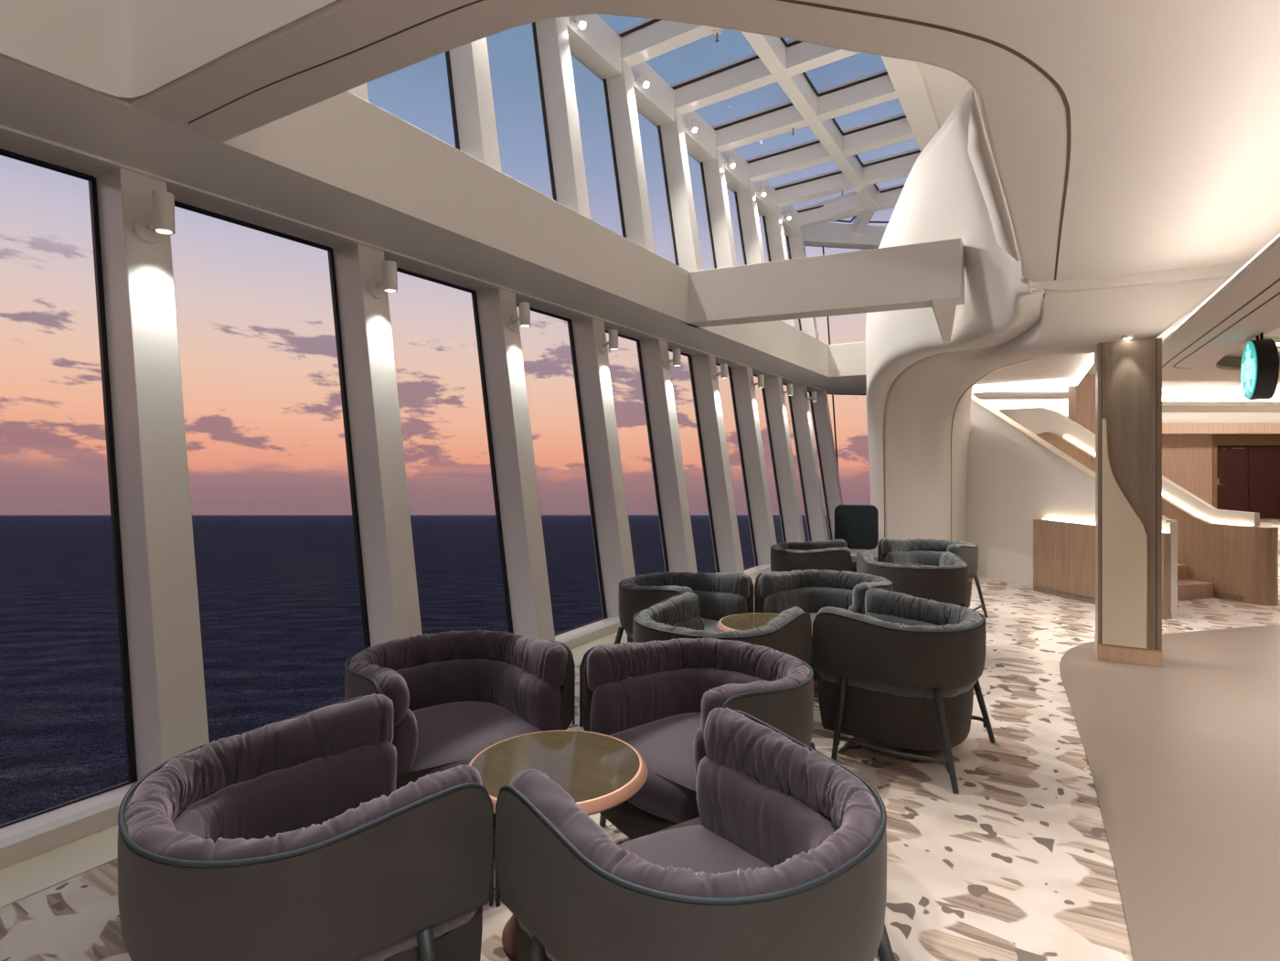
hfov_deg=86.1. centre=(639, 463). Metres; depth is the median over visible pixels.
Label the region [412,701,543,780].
seat cushion
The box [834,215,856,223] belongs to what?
window
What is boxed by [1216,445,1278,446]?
wall
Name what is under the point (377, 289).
spot lamp
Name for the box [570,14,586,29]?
lamp
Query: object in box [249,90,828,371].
wall
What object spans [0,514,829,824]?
sea
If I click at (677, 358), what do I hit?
spot lamp
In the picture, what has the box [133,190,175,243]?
spot lamp
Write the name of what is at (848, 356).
wall
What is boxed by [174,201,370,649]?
window
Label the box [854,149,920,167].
window
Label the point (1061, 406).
light strip
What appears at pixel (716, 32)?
sprinkler
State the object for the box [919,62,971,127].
ceiling
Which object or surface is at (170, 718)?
column
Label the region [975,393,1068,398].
ceiling
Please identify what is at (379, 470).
column
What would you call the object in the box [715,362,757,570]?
window
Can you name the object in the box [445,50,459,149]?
window frame
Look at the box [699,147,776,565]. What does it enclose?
column
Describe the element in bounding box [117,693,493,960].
lounge chair
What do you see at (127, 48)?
ceiling
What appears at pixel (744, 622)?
side table
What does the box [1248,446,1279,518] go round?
door
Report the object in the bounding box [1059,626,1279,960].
floor
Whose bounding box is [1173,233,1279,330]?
light strip
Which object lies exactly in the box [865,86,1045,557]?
column
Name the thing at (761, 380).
spot lamp
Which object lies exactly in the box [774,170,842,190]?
window
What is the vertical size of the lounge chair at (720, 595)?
0.794 m
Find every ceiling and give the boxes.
[0,0,336,97]
[128,0,1279,281]
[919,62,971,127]
[974,352,1090,384]
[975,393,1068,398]
[1020,262,1247,291]
[1031,288,1279,402]
[1162,235,1279,381]
[1162,402,1279,412]
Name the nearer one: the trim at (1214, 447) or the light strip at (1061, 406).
the light strip at (1061, 406)
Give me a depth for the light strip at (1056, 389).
12.22 m
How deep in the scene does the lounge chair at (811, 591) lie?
4.98 m
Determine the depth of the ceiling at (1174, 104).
2.60 m
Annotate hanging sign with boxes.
[1240,331,1279,400]
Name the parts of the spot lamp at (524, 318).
mount plate, arm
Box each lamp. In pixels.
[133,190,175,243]
[366,260,397,298]
[505,301,530,331]
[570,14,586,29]
[597,329,618,353]
[635,72,649,87]
[663,349,681,369]
[684,118,697,132]
[712,363,727,381]
[724,156,735,168]
[750,374,764,390]
[756,185,766,196]
[780,384,793,397]
[781,210,790,220]
[805,391,817,404]
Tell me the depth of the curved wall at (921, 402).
8.48 m
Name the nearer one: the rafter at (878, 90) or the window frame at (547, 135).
the window frame at (547, 135)
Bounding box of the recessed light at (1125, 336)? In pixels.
[1121,334,1133,339]
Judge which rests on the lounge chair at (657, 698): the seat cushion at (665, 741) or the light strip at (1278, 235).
the seat cushion at (665, 741)
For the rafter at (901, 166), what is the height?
0.479 m
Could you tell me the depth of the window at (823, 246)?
14.34 m
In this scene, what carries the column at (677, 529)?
in the wall at (346, 132)
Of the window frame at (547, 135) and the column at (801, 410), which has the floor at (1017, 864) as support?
the column at (801, 410)
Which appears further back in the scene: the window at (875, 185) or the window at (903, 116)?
the window at (875, 185)
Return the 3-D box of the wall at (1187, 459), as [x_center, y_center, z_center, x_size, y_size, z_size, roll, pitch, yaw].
[14.015,0.000,19.350,3.609,3.100,2.333,0,0,31]
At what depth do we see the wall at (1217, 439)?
19.20 m
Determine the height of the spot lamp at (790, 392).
0.223 m
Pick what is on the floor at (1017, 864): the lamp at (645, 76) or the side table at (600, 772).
the side table at (600, 772)
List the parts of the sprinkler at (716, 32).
plate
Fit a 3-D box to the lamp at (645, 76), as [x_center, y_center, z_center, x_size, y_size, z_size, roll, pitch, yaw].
[0.039,-4.680,8.400,0.164,0.170,0.099,0,0,31]
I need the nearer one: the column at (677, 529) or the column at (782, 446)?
the column at (677, 529)
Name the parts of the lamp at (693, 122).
mount plate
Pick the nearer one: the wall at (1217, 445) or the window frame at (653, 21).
the window frame at (653, 21)
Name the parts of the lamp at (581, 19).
mount plate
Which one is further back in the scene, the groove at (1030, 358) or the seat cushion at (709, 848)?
the groove at (1030, 358)
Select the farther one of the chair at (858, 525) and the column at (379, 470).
the chair at (858, 525)
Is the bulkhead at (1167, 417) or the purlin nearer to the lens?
the purlin
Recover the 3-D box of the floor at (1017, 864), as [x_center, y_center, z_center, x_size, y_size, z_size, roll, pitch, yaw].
[8.881,1.610,9.830,12.900,0.120,34.000,0,0,31]
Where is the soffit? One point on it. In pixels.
(250, 168)
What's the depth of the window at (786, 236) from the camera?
13.90 m
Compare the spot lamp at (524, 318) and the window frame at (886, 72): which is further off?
the window frame at (886, 72)
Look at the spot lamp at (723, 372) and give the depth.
8.99 m
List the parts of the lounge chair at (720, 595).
leg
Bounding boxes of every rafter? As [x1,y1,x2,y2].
[617,18,725,66]
[669,39,860,114]
[711,68,897,152]
[745,112,915,182]
[772,148,920,207]
[795,182,905,228]
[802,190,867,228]
[852,185,880,234]
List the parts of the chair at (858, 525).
backrest, seat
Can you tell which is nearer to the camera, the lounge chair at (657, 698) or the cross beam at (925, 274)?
the lounge chair at (657, 698)
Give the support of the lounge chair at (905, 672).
on the floor at (1017, 864)
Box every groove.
[883,292,1045,538]
[950,358,1032,540]
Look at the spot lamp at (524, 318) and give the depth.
5.58 m
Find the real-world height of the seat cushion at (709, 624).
0.167 m
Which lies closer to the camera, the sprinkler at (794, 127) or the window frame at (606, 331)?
the window frame at (606, 331)
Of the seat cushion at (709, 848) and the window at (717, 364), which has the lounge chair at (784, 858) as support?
the seat cushion at (709, 848)
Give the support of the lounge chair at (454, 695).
on the floor at (1017, 864)
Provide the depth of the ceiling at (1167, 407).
14.76 m
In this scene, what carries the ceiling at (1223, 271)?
attached to the ceiling at (1174, 104)
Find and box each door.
[1216,446,1247,511]
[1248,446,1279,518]
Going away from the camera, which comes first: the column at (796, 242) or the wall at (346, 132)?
the wall at (346, 132)
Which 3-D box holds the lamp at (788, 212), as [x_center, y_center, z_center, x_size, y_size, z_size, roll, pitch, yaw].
[2.774,-4.680,12.951,0.164,0.170,0.099,0,0,31]
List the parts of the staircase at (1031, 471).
handrail, skirting, balustrade panel, balustrade panel, skirting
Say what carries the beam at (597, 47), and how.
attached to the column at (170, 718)
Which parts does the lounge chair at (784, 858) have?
leg, leg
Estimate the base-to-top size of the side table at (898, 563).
0.560 m
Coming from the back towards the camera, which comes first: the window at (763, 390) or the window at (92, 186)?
the window at (763, 390)
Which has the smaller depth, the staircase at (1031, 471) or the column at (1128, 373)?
the column at (1128, 373)
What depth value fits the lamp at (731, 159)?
10.63 m
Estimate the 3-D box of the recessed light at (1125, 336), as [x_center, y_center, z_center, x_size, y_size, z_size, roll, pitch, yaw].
[3.756,-0.975,5.280,0.072,0.026,0.072,0,0,31]
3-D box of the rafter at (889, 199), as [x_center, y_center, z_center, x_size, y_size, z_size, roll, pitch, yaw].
[4.257,-5.026,13.308,2.910,0.479,0.205,0,0,31]
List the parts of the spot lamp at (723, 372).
mount plate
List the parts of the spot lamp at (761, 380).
mount plate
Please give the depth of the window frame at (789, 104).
10.07 m
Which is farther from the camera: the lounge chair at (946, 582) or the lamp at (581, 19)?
the lamp at (581, 19)
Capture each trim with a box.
[0,125,825,391]
[1212,445,1216,508]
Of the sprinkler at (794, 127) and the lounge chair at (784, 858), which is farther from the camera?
the sprinkler at (794, 127)
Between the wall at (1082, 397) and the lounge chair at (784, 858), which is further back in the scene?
the wall at (1082, 397)
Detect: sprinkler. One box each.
[713,29,721,42]
[789,125,796,135]
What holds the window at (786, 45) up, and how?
attached to the rafter at (662, 37)
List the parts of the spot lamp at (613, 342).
mount plate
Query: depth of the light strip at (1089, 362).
7.16 m
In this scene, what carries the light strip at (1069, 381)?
attached to the ceiling at (1061, 366)
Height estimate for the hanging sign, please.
0.728 m
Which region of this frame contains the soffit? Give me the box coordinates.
[0,53,866,394]
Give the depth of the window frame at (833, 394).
14.06 m
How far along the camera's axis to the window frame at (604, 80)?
8.16 m
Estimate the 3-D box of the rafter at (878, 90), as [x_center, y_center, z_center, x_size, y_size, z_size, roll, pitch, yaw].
[2.206,-5.026,9.895,2.910,0.479,0.205,0,0,31]
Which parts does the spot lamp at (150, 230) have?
mount plate, arm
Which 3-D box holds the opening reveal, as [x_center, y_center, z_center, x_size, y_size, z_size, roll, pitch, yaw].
[1.945,-1.514,3.787,0.169,0.158,2.641,0,0,31]
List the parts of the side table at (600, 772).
glass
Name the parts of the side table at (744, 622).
glass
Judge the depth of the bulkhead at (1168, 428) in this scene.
18.00 m
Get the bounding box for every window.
[0,148,137,828]
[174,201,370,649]
[396,266,513,633]
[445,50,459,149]
[516,303,607,636]
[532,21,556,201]
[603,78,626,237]
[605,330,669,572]
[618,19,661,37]
[657,125,679,266]
[668,348,719,572]
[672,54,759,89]
[700,161,716,268]
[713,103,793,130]
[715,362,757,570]
[734,192,746,265]
[746,140,820,163]
[752,373,786,542]
[762,215,771,261]
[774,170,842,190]
[779,37,802,47]
[782,383,811,541]
[786,235,801,330]
[797,204,823,213]
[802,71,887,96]
[807,390,832,540]
[822,245,830,344]
[832,115,906,136]
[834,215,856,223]
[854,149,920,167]
[868,187,901,223]
[873,183,904,192]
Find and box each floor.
[0,518,1279,960]
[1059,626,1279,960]
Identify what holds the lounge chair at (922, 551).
on the floor at (1017, 864)
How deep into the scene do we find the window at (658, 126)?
9.30 m
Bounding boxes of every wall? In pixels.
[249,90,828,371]
[828,341,865,371]
[883,277,1229,542]
[975,391,1068,417]
[1068,373,1095,434]
[1162,434,1212,505]
[1212,434,1279,445]
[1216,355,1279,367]
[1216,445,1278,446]
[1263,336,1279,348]
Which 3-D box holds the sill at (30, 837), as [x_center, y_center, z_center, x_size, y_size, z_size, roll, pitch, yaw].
[-0.614,1.500,5.939,0.310,0.100,17.550,0,0,31]
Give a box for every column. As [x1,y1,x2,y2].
[95,168,209,780]
[332,83,422,646]
[448,37,554,640]
[531,16,635,618]
[602,58,697,573]
[657,108,744,573]
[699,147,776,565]
[734,178,805,543]
[762,203,828,541]
[785,225,842,539]
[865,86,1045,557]
[1094,338,1162,667]
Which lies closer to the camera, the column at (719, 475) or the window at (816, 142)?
the column at (719, 475)
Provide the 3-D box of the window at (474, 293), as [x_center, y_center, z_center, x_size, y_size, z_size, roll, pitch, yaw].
[-1.487,0.033,5.144,0.466,2.961,1.120,0,0,31]
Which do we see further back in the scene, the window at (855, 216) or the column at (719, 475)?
the window at (855, 216)
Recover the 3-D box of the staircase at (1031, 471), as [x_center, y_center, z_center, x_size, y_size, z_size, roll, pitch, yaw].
[5.482,0.163,9.233,4.374,2.775,4.421,0,0,31]
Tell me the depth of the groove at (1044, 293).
9.28 m
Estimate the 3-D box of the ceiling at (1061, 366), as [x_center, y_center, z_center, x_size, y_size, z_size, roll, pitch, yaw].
[4.361,-1.085,7.850,1.290,0.070,2.450,0,0,31]
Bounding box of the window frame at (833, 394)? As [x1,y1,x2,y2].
[832,393,866,469]
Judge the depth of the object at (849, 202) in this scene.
13.29 m
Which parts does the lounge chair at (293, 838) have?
leg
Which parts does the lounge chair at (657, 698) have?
leg, leg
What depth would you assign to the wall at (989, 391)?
14.11 m
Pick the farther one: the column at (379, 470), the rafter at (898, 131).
the rafter at (898, 131)
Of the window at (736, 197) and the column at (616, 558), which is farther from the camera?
the window at (736, 197)
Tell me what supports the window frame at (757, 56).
on the beam at (597, 47)
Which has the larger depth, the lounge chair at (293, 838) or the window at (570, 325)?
the window at (570, 325)
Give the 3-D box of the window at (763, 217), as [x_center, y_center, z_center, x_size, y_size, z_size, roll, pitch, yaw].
[2.219,-3.100,12.210,0.491,3.126,1.120,0,0,31]
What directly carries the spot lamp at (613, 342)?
attached to the column at (616, 558)
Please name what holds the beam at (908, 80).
attached to the ceiling at (946, 88)
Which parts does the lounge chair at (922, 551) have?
leg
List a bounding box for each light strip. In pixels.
[971,377,1075,393]
[981,399,1068,415]
[1002,385,1068,391]
[1075,352,1093,385]
[1162,398,1279,401]
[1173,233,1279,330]
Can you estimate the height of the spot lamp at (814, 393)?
0.223 m
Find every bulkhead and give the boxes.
[1162,412,1279,422]
[1162,422,1279,434]
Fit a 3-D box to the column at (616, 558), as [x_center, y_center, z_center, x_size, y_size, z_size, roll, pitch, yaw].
[-0.573,-1.630,6.918,1.248,6.360,0.205,0,0,31]
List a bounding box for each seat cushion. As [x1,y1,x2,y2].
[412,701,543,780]
[608,712,701,823]
[617,824,773,874]
[702,618,721,631]
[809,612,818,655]
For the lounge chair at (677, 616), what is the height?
0.794 m
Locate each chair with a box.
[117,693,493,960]
[344,629,575,829]
[495,706,895,960]
[579,637,815,839]
[614,571,753,643]
[632,591,811,667]
[754,569,893,681]
[770,539,852,572]
[812,587,995,793]
[826,504,878,572]
[856,549,969,607]
[877,537,988,618]
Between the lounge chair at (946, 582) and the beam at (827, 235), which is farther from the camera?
the beam at (827, 235)
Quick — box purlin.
[740,31,878,209]
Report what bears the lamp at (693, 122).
attached to the beam at (597, 47)
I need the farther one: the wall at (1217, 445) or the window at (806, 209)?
the wall at (1217, 445)
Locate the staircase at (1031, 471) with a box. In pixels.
[967,394,1278,618]
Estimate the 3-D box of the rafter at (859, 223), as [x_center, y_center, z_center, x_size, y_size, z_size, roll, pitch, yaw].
[4.515,-5.040,13.737,0.862,0.380,1.583,0,0,31]
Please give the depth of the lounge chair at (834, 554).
6.29 m
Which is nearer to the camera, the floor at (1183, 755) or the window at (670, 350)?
the floor at (1183, 755)
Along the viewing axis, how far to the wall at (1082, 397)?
11.90 m
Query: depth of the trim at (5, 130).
4.04 m
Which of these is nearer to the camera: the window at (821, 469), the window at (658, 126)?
the window at (658, 126)
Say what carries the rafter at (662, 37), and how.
on the column at (677, 529)
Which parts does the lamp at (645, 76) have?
mount plate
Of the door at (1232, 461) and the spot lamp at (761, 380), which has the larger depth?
the door at (1232, 461)
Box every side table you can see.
[468,729,647,960]
[716,612,812,634]
[884,562,925,566]
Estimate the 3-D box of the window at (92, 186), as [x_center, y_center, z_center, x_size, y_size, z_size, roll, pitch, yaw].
[-2.854,0.033,2.869,0.466,2.961,1.120,0,0,31]
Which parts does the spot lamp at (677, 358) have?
mount plate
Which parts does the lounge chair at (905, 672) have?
leg, leg, leg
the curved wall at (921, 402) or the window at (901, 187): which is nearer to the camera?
the curved wall at (921, 402)
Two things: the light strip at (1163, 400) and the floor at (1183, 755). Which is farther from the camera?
the light strip at (1163, 400)
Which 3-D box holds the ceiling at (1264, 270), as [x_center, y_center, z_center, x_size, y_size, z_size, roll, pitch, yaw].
[4.932,-0.974,2.053,4.860,0.032,16.600,0,0,31]
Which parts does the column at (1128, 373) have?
plinth trim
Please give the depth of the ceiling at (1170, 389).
14.26 m
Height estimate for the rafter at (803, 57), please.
0.479 m
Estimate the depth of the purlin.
9.43 m
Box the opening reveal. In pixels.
[967,88,1019,261]
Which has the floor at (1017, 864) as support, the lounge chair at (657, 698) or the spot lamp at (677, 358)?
the lounge chair at (657, 698)
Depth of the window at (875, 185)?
12.85 m
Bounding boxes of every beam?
[565,13,799,236]
[685,238,964,341]
[802,222,886,249]
[880,55,940,152]
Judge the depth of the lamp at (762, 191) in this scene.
11.77 m
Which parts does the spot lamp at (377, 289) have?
mount plate, arm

